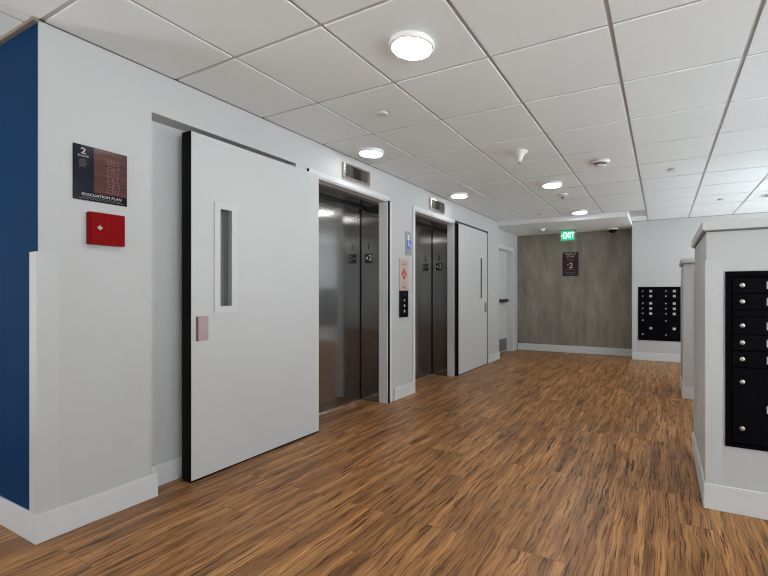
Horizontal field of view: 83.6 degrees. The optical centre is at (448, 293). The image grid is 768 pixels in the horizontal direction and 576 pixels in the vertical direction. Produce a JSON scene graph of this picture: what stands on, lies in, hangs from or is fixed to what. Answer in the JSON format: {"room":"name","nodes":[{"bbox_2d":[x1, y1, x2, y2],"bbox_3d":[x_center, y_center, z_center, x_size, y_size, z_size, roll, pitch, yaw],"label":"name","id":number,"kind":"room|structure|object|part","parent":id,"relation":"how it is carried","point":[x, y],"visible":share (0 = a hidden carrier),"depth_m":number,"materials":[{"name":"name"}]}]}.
{"room":"elevator lobby","nodes":[
{"label":"elevator lobby","id":0,"kind":"room"},
{"bbox_2d":[0,23,37,509],"bbox_3d":[-2.922,-0.058,2.584,2.400,2.415,0.203,0,0,27],"label":"wall","id":1,"kind":"structure","parent":0,"point":[18,55],"depth_m":2.05,"materials":[{"name":"paint"}]},
{"bbox_2d":[0,496,36,543],"bbox_3d":[-2.970,1.083,2.489,2.400,0.134,0.011,0,0,27],"label":"baseboard","id":2,"kind":"structure","parent":1,"relation":"attached to","point":[14,517],"depth_m":2.02,"materials":[{"name":"white paint"}]},
{"bbox_2d":[0,16,38,45],"bbox_3d":[-2.966,-1.259,2.484,2.412,0.020,0.022,0,0,27],"label":"trim","id":3,"kind":"structure","parent":1,"relation":"attached to","point":[24,25],"depth_m":2.01,"materials":[{"name":"brown metal"}]},
{"bbox_2d":[29,251,59,513],"bbox_3d":[-1.908,0.410,2.003,0.078,1.211,0.084,0,0,27],"label":"guard","id":4,"kind":"object","parent":1,"relation":"attached to","point":[44,267],"visible":1,"depth_m":1.98,"materials":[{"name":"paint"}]},
{"bbox_2d":[38,21,516,505],"bbox_3d":[-0.436,-0.058,5.519,0.600,2.415,7.675,0,0,27],"label":"wall","id":5,"kind":"structure","parent":0,"point":[121,307],"depth_m":2.31,"materials":[{"name":"white paint"}]},
{"bbox_2d":[73,142,126,206],"bbox_3d":[-1.781,-0.603,2.174,0.007,0.273,0.234,0,0,27],"label":"evacuation plan","id":6,"kind":"object","parent":5,"relation":"attached to","point":[99,175],"visible":1,"depth_m":2.17,"materials":[{"name":"black"}]},
{"bbox_2d":[80,196,123,204],"bbox_3d":[-1.778,-0.480,2.175,0.001,0.011,0.195,0,0,27],"label":"print","id":7,"kind":"object","parent":6,"relation":"on","point":[101,199],"depth_m":2.19,"materials":[{"name":"white"}]},
{"bbox_2d":[86,211,124,246],"bbox_3d":[-1.760,-0.329,2.181,0.038,0.162,0.155,0,0,27],"label":"alarm box","id":8,"kind":"object","parent":5,"relation":"attached to","point":[104,229],"visible":1,"depth_m":2.16,"materials":[{"name":"red metal"}]},
{"bbox_2d":[152,456,181,485],"bbox_3d":[-1.517,1.083,2.967,0.014,0.134,1.166,0,0,27],"label":"baseboard","id":9,"kind":"structure","parent":5,"relation":"attached to","point":[170,470],"depth_m":2.58,"materials":[{"name":"white paint"}]},
{"bbox_2d":[182,131,318,482],"bbox_3d":[-1.349,0.081,3.066,0.093,2.136,1.088,0,0,27],"label":"door","id":10,"kind":"structure","parent":5,"relation":"in","point":[250,220],"depth_m":2.91,"materials":[{"name":"white paint"}]},
{"bbox_3d":[-1.526,0.216,2.629,0.005,0.152,0.078,0,0,27],"label":"flush plate","id":11,"kind":"part","parent":10,"relation":"part of","materials":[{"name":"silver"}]},
{"bbox_2d":[34,351,499,544],"bbox_3d":[-0.498,1.083,4.713,0.014,0.134,6.209,0,0,27],"label":"baseboard","id":12,"kind":"structure","parent":5,"relation":"attached to","point":[55,522],"depth_m":2.16,"materials":[{"name":"white paint"}]},
{"bbox_2d":[309,168,391,401],"bbox_3d":[-0.869,0.065,3.980,0.010,2.170,1.186,0,0,27],"label":"door frame","id":13,"kind":"structure","parent":5,"relation":"attached to","point":[321,175],"depth_m":4.48,"materials":[{"name":"white paint"}]},
{"bbox_2d":[319,178,387,414],"bbox_3d":[-1.043,0.088,4.064,0.374,2.124,1.059,0,0,27],"label":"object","id":14,"kind":"object","parent":5,"relation":"attached to","point":[353,224],"visible":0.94,"depth_m":4.43,"materials":[{"name":"silver metal"}]},
{"bbox_3d":[-1.197,0.109,4.141,0.030,2.058,1.058,0,0,27],"label":"door panel","id":15,"kind":"part","parent":14,"relation":"part of","materials":[{"name":"silver metal"}]},
{"bbox_3d":[-1.191,1.145,4.138,0.044,0.009,1.026,0,0,27],"label":"sill","id":16,"kind":"part","parent":14,"relation":"part of","materials":[{"name":"silver metal"}]},
{"bbox_3d":[-1.188,-0.947,4.137,0.050,0.054,1.020,0,0,27],"label":"header panel","id":17,"kind":"part","parent":14,"relation":"part of","materials":[{"name":"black metal"}]},
{"bbox_3d":[-0.856,-0.379,4.543,0.092,0.098,0.003,0,0,27],"label":"floor plate","id":18,"kind":"part","parent":14,"relation":"part of","materials":[{"name":"black plastic"}]},
{"bbox_2d":[342,162,369,186],"bbox_3d":[-0.860,-1.116,3.977,0.030,0.142,0.375,0,0,27],"label":"indicator","id":19,"kind":"object","parent":5,"relation":"attached to","point":[351,172],"visible":1,"depth_m":3.96,"materials":[{"name":"silver metal"}]},
{"bbox_2d":[388,201,389,402],"bbox_3d":[-0.627,0.084,4.463,0.008,2.133,0.025,0,0,27],"label":"gasket","id":20,"kind":"structure","parent":5,"relation":"attached to","point":[388,201],"depth_m":4.46,"materials":[{"name":"black"}]},
{"bbox_2d":[39,19,761,221],"bbox_3d":[1.719,-1.266,5.637,9.490,0.007,4.054,0,0,-22],"label":"trim","id":21,"kind":"structure","parent":5,"relation":"attached to","point":[41,20],"depth_m":2.78,"materials":[{"name":"grey"}]},
{"bbox_2d":[399,259,407,317],"bbox_3d":[-0.495,-0.061,4.713,0.019,0.646,0.172,0,0,27],"label":"panel","id":22,"kind":"object","parent":5,"relation":"attached to","point":[403,263],"visible":1,"depth_m":4.70,"materials":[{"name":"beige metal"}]},
{"bbox_3d":[-0.497,0.114,4.714,0.014,0.296,0.172,0,0,27],"label":"button plate","id":23,"kind":"part","parent":22,"relation":"part of","materials":[{"name":"black"}]},
{"bbox_3d":[-0.498,-0.209,4.714,0.012,0.349,0.172,0,0,27],"label":"plate","id":24,"kind":"part","parent":22,"relation":"part of","materials":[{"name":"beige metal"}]},
{"bbox_2d":[405,231,410,255],"bbox_3d":[-0.453,-0.569,4.808,0.007,0.267,0.120,0,0,27],"label":"accessibility sign","id":25,"kind":"object","parent":5,"relation":"attached to","point":[407,234],"visible":1,"depth_m":4.79,"materials":[{"name":"grey plastic"}]},
{"bbox_2d":[413,205,454,381],"bbox_3d":[-0.162,0.065,5.383,0.010,2.170,1.110,0,0,27],"label":"door frame","id":26,"kind":"structure","parent":5,"relation":"attached to","point":[414,207],"depth_m":4.91,"materials":[{"name":"white paint"}]},
{"bbox_2d":[415,210,453,380],"bbox_3d":[-0.323,0.088,5.493,0.374,2.124,1.059,0,0,27],"label":"elevator","id":27,"kind":"object","parent":5,"relation":"attached to","point":[434,236],"visible":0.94,"depth_m":5.90,"materials":[{"name":"silver metal"}]},
{"bbox_3d":[-0.477,0.109,5.570,0.030,2.058,1.058,0,0,27],"label":"door panel","id":28,"kind":"part","parent":27,"relation":"part of","materials":[{"name":"silver metal"}]},
{"bbox_3d":[-0.468,-0.947,5.566,0.050,0.054,1.020,0,0,27],"label":"header panel","id":29,"kind":"part","parent":27,"relation":"part of","materials":[{"name":"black metal"}]},
{"bbox_3d":[-0.136,-0.379,5.972,0.092,0.098,0.003,0,0,27],"label":"floor plate","id":30,"kind":"part","parent":27,"relation":"part of","materials":[{"name":"black rubber"}]},
{"bbox_2d":[429,197,444,213],"bbox_3d":[-0.144,-1.116,5.397,0.030,0.142,0.375,0,0,27],"label":"indicator","id":31,"kind":"object","parent":5,"relation":"attached to","point":[435,205],"visible":1,"depth_m":5.38,"materials":[{"name":"silver metal"}]},
{"bbox_2d":[454,223,456,375],"bbox_3d":[0.057,0.080,5.935,0.106,2.130,0.071,0,0,27],"label":"gasket","id":32,"kind":"structure","parent":5,"relation":"attached to","point":[455,224],"depth_m":5.90,"materials":[{"name":"black"}]},
{"bbox_2d":[457,223,486,375],"bbox_3d":[0.357,0.075,6.455,0.089,2.149,1.137,0,0,27],"label":"door","id":33,"kind":"structure","parent":5,"relation":"in","point":[471,242],"depth_m":6.35,"materials":[{"name":"white paint"}]},
{"bbox_2d":[486,231,487,363],"bbox_3d":[0.630,0.064,6.961,0.006,2.172,0.069,0,0,27],"label":"gasket","id":34,"kind":"structure","parent":33,"relation":"attached to","point":[486,231],"depth_m":6.98,"materials":[{"name":"black rubber"}]},
{"bbox_2d":[499,244,513,352],"bbox_3d":[1.012,0.122,8.118,0.177,2.055,1.020,0,0,27],"label":"door","id":35,"kind":"structure","parent":5,"relation":"in","point":[506,254],"depth_m":8.46,"materials":[{"name":"white paint"}]},
{"bbox_3d":[0.974,1.000,8.137,0.003,0.240,0.840,0,0,27],"label":"kick plate","id":36,"kind":"part","parent":35,"relation":"part of","materials":[{"name":"silver metal"}]},
{"bbox_2d":[0,0,767,221],"bbox_3d":[-0.768,-1.270,1.669,9.732,0.009,13.866,0,0,27],"label":"ceiling","id":37,"kind":"structure","parent":0,"point":[314,63],"depth_m":2.56,"materials":[{"name":"tile"}]},
{"bbox_2d":[358,147,383,157],"bbox_3d":[-0.688,-1.250,3.760,0.229,0.030,0.229,0,0,27],"label":"recessed light","id":38,"kind":"object","parent":37,"relation":"in","point":[367,152],"visible":1,"depth_m":3.71,"materials":[{"name":"white plastic"}]},
{"bbox_2d":[360,151,381,157],"bbox_3d":[-0.688,-1.240,3.760,0.198,0.012,0.198,0,0,27],"label":"diffuser","id":39,"kind":"object","parent":38,"relation":"attached to","point":[367,154],"depth_m":3.76,"materials":[{"name":"white plastic"}]},
{"bbox_2d":[376,110,387,116],"bbox_3d":[-0.462,-1.256,2.955,0.084,0.018,0.084,0,0,27],"label":"sprinkler cover","id":40,"kind":"object","parent":37,"relation":"attached to","point":[381,113],"visible":1,"depth_m":2.94,"materials":[{"name":"grey plastic"}]},
{"bbox_2d":[0,0,767,219],"bbox_3d":[0.630,-1.293,2.745,8.600,0.044,11.870,0,0,27],"label":"grid","id":41,"kind":"object","parent":37,"relation":"attached to","point":[69,2],"visible":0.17,"depth_m":2.42,"materials":[{"name":"silver metal"}]},
{"bbox_2d":[389,30,434,60],"bbox_3d":[-0.185,-1.250,2.142,0.229,0.030,0.229,0,0,27],"label":"recessed light","id":42,"kind":"object","parent":37,"relation":"in","point":[409,45],"visible":1,"depth_m":2.11,"materials":[{"name":"white plastic"}]},
{"bbox_2d":[392,37,430,59],"bbox_3d":[-0.185,-1.240,2.142,0.198,0.012,0.198,0,0,27],"label":"diffuser","id":43,"kind":"object","parent":42,"relation":"attached to","point":[405,48],"depth_m":2.13,"materials":[{"name":"white plastic"}]},
{"bbox_2d":[450,192,467,198],"bbox_3d":[0.135,-1.250,5.393,0.229,0.030,0.229,0,0,27],"label":"recessed light","id":44,"kind":"object","parent":37,"relation":"in","point":[458,195],"visible":1,"depth_m":5.33,"materials":[{"name":"white plastic"}]},
{"bbox_2d":[451,195,466,197],"bbox_3d":[0.135,-1.240,5.393,0.198,0.012,0.198,0,0,27],"label":"diffuser","id":45,"kind":"object","parent":44,"relation":"attached to","point":[452,196],"depth_m":5.39,"materials":[{"name":"white plastic"}]},
{"bbox_2d":[511,149,527,163],"bbox_3d":[0.631,-1.210,3.769,0.144,0.110,0.144,0,0,27],"label":"fire sprinkler","id":46,"kind":"object","parent":37,"relation":"attached to","point":[519,153],"visible":1,"depth_m":3.74,"materials":[{"name":"white plastic"}]},
{"bbox_2d":[542,181,561,187],"bbox_3d":[1.186,-1.250,4.864,0.229,0.030,0.229,0,0,27],"label":"recessed light","id":47,"kind":"object","parent":37,"relation":"in","point":[550,184],"visible":1,"depth_m":4.80,"materials":[{"name":"white plastic"}]},
{"bbox_2d":[543,184,560,187],"bbox_3d":[1.186,-1.240,4.864,0.198,0.012,0.198,0,0,27],"label":"diffuser","id":48,"kind":"object","parent":47,"relation":"attached to","point":[544,185],"depth_m":4.84,"materials":[{"name":"white plastic"}]},
{"bbox_2d":[557,193,567,197],"bbox_3d":[1.454,-1.240,5.403,0.144,0.048,0.144,0,0,27],"label":"sprinkler","id":49,"kind":"object","parent":37,"relation":"attached to","point":[562,195],"visible":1,"depth_m":5.37,"materials":[{"name":"white plastic"}]},
{"bbox_2d":[572,210,586,213],"bbox_3d":[2.009,-1.250,6.497,0.229,0.030,0.229,0,0,27],"label":"recessed light","id":50,"kind":"object","parent":37,"relation":"in","point":[575,211],"visible":1,"depth_m":6.45,"materials":[{"name":"white plastic"}]},
{"bbox_2d":[592,158,609,167],"bbox_3d":[1.449,-1.235,4.040,0.160,0.060,0.160,0,0,27],"label":"smoke detector","id":51,"kind":"object","parent":37,"relation":"attached to","point":[599,163],"visible":1,"depth_m":4.00,"materials":[{"name":"white plastic"}]},
{"bbox_2d":[0,349,767,575],"bbox_3d":[0.630,1.200,2.745,8.600,0.100,11.870,0,0,27],"label":"floor","id":52,"kind":"structure","parent":0,"point":[521,462],"depth_m":2.37,"materials":[{"name":"brown wood"}]},
{"bbox_2d":[679,258,694,399],"bbox_3d":[3.442,0.381,4.620,1.605,1.538,0.750,0,0,27],"label":"kiosk","id":53,"kind":"object","parent":52,"relation":"on","point":[687,265],"visible":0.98,"depth_m":4.63,"materials":[{"name":"white paint"}]},
{"bbox_3d":[3.442,-0.363,4.620,1.605,0.050,0.750,0,0,27],"label":"cap rail","id":54,"kind":"part","parent":53,"relation":"part of","materials":[{"name":"paint"}]},
{"bbox_3d":[3.442,1.083,4.620,1.593,0.134,0.738,0,0,27],"label":"baseboard","id":55,"kind":"part","parent":53,"relation":"part of","materials":[{"name":"white paint"}]},
{"bbox_2d":[691,217,767,519],"bbox_3d":[2.292,0.381,2.337,1.605,1.538,0.953,0,0,27],"label":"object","id":56,"kind":"object","parent":52,"relation":"on","point":[734,480],"visible":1,"depth_m":2.25,"materials":[{"name":"white paint"}]},
{"bbox_3d":[2.292,-0.363,2.337,1.605,0.050,0.953,0,0,27],"label":"cap rail","id":57,"kind":"part","parent":56,"relation":"part of","materials":[{"name":"paint"}]},
{"bbox_3d":[2.292,1.083,2.337,1.593,0.134,0.941,0,0,27],"label":"baseboard","id":58,"kind":"part","parent":56,"relation":"part of","materials":[{"name":"white paint"}]},
{"bbox_3d":[2.292,-0.334,2.337,1.581,0.007,0.929,0,0,27],"label":"cap moulding","id":59,"kind":"part","parent":56,"relation":"part of","materials":[{"name":"grey paint"}]},
{"bbox_2d":[725,271,767,451],"bbox_3d":[1.875,0.344,2.170,0.796,0.919,0.260,0,0,27],"label":"mailbox","id":60,"kind":"object","parent":56,"relation":"in","point":[746,292],"visible":0.99,"depth_m":2.20,"materials":[{"name":"black metal"}]},
{"bbox_3d":[1.652,0.585,2.154,0.353,0.393,0.015,0,0,27],"label":"parcel door","id":61,"kind":"part","parent":60,"relation":"part of","materials":[{"name":"black metal"}]},
{"bbox_3d":[1.652,0.341,2.154,0.353,0.083,0.015,0,0,27],"label":"mailbox door","id":62,"kind":"part","parent":60,"relation":"part of","materials":[{"name":"black metal"}]},
{"bbox_3d":[1.652,0.255,2.154,0.353,0.077,0.015,0,0,27],"label":"mailbox door","id":63,"kind":"part","parent":60,"relation":"part of","materials":[{"name":"black metal"}]},
{"bbox_3d":[1.652,0.167,2.154,0.353,0.087,0.015,0,0,27],"label":"mailbox door","id":64,"kind":"part","parent":60,"relation":"part of","materials":[{"name":"black metal"}]},
{"bbox_3d":[1.652,0.042,2.154,0.353,0.077,0.015,0,0,27],"label":"mailbox door","id":65,"kind":"part","parent":60,"relation":"part of","materials":[{"name":"black metal"}]},
{"bbox_3d":[1.652,-0.043,2.154,0.353,0.081,0.015,0,0,27],"label":"mailbox door","id":66,"kind":"part","parent":60,"relation":"part of","materials":[{"name":"black metal"}]},
{"bbox_2d":[498,211,631,235],"bbox_3d":[1.998,-1.230,7.738,2.450,0.081,1.520,0,0,27],"label":"soffit","id":67,"kind":"structure","parent":0,"point":[621,220],"depth_m":7.29,"materials":[{"name":"paint"}]},
{"bbox_2d":[559,229,575,241],"bbox_3d":[2.220,-1.078,7.890,0.296,0.224,0.050,0,0,27],"label":"exit sign","id":68,"kind":"object","parent":67,"relation":"hanging from","point":[569,235],"visible":1,"depth_m":7.87,"materials":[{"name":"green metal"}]},
{"bbox_3d":[2.221,-1.078,7.891,0.248,0.176,0.037,0,0,27],"label":"panel","id":69,"kind":"part","parent":68,"relation":"part of","materials":[{"name":"teal plastic"}]},
{"bbox_2d":[608,228,617,232],"bbox_3d":[2.995,-1.149,7.729,0.180,0.082,0.180,0,0,27],"label":"dome camera","id":70,"kind":"object","parent":67,"relation":"attached to","point":[611,230],"visible":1,"depth_m":7.67,"materials":[{"name":"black plastic"}]},
{"bbox_2d":[517,229,631,348],"bbox_3d":[2.362,-0.045,8.406,2.400,2.390,0.200,0,0,27],"label":"wall","id":71,"kind":"structure","parent":0,"point":[592,308],"depth_m":8.21,"materials":[{"name":"wood"}]},
{"bbox_2d":[563,252,578,275],"bbox_3d":[2.382,-0.577,8.278,0.304,0.469,0.009,0,0,27],"label":"sign","id":72,"kind":"object","parent":71,"relation":"attached to","point":[570,259],"visible":1,"depth_m":8.27,"materials":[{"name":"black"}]},
{"bbox_2d":[518,343,631,355],"bbox_3d":[2.409,1.083,8.262,2.183,0.134,0.014,0,0,27],"label":"baseboard","id":73,"kind":"structure","parent":71,"relation":"attached to","point":[521,346],"depth_m":8.22,"materials":[{"name":"white paint"}]},
{"bbox_2d":[632,212,767,353],"bbox_3d":[5.177,-0.058,6.770,4.100,2.415,0.590,0,0,27],"label":"wall","id":74,"kind":"structure","parent":0,"point":[658,246],"depth_m":7.21,"materials":[{"name":"white paint"}]},
{"bbox_2d":[632,283,636,351],"bbox_3d":[3.246,0.410,7.408,0.074,1.211,0.006,0,0,27],"label":"guard","id":75,"kind":"object","parent":74,"relation":"attached to","point":[634,285],"visible":1,"depth_m":7.41,"materials":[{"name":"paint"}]},
{"bbox_2d":[632,352,680,362],"bbox_3d":[5.041,1.083,6.500,4.100,0.134,0.014,0,0,27],"label":"baseboard","id":76,"kind":"structure","parent":74,"relation":"attached to","point":[635,355],"depth_m":7.24,"materials":[{"name":"white paint"}]},
{"bbox_2d":[638,287,680,341],"bbox_3d":[3.711,0.344,7.312,0.796,0.919,0.260,0,0,27],"label":"mailbox","id":77,"kind":"object","parent":74,"relation":"in","point":[659,308],"visible":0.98,"depth_m":7.23,"materials":[{"name":"black metal"}]},
{"bbox_3d":[3.489,0.585,7.295,0.353,0.393,0.015,0,0,27],"label":"parcel door","id":78,"kind":"part","parent":77,"relation":"part of","materials":[{"name":"black metal"}]},
{"bbox_3d":[3.489,0.341,7.295,0.353,0.083,0.015,0,0,27],"label":"mailbox door","id":79,"kind":"part","parent":77,"relation":"part of","materials":[{"name":"black metal"}]},
{"bbox_3d":[3.489,0.255,7.295,0.353,0.077,0.015,0,0,27],"label":"mailbox door","id":80,"kind":"part","parent":77,"relation":"part of","materials":[{"name":"black metal"}]},
{"bbox_3d":[3.489,0.167,7.295,0.353,0.087,0.015,0,0,27],"label":"mailbox door","id":81,"kind":"part","parent":77,"relation":"part of","materials":[{"name":"black metal"}]},
{"bbox_3d":[3.489,0.042,7.295,0.353,0.077,0.015,0,0,27],"label":"mailbox door","id":82,"kind":"part","parent":77,"relation":"part of","materials":[{"name":"black metal"}]},
{"bbox_3d":[3.489,-0.043,7.295,0.353,0.081,0.015,0,0,27],"label":"mailbox door","id":83,"kind":"part","parent":77,"relation":"part of","materials":[{"name":"black metal"}]},
{"bbox_3d":[3.820,0.585,7.128,0.377,0.393,0.015,0,0,27],"label":"parcel door","id":84,"kind":"part","parent":77,"relation":"part of","materials":[{"name":"black metal"}]},
{"bbox_3d":[3.820,0.341,7.128,0.377,0.083,0.015,0,0,27],"label":"mailbox door","id":85,"kind":"part","parent":77,"relation":"part of","materials":[{"name":"black metal"}]},
{"bbox_3d":[3.820,0.255,7.128,0.377,0.077,0.015,0,0,27],"label":"mailbox door","id":86,"kind":"part","parent":77,"relation":"part of","materials":[{"name":"black metal"}]},
{"bbox_3d":[3.820,0.167,7.128,0.377,0.087,0.015,0,0,27],"label":"mailbox door","id":87,"kind":"part","parent":77,"relation":"part of","materials":[{"name":"black metal"}]},
{"bbox_3d":[3.820,0.042,7.128,0.377,0.077,0.015,0,0,27],"label":"mailbox door","id":88,"kind":"part","parent":77,"relation":"part of","materials":[{"name":"black metal"}]},
{"bbox_3d":[3.820,-0.043,7.128,0.377,0.081,0.015,0,0,27],"label":"mailbox door","id":89,"kind":"part","parent":77,"relation":"part of","materials":[{"name":"black metal"}]}
]}

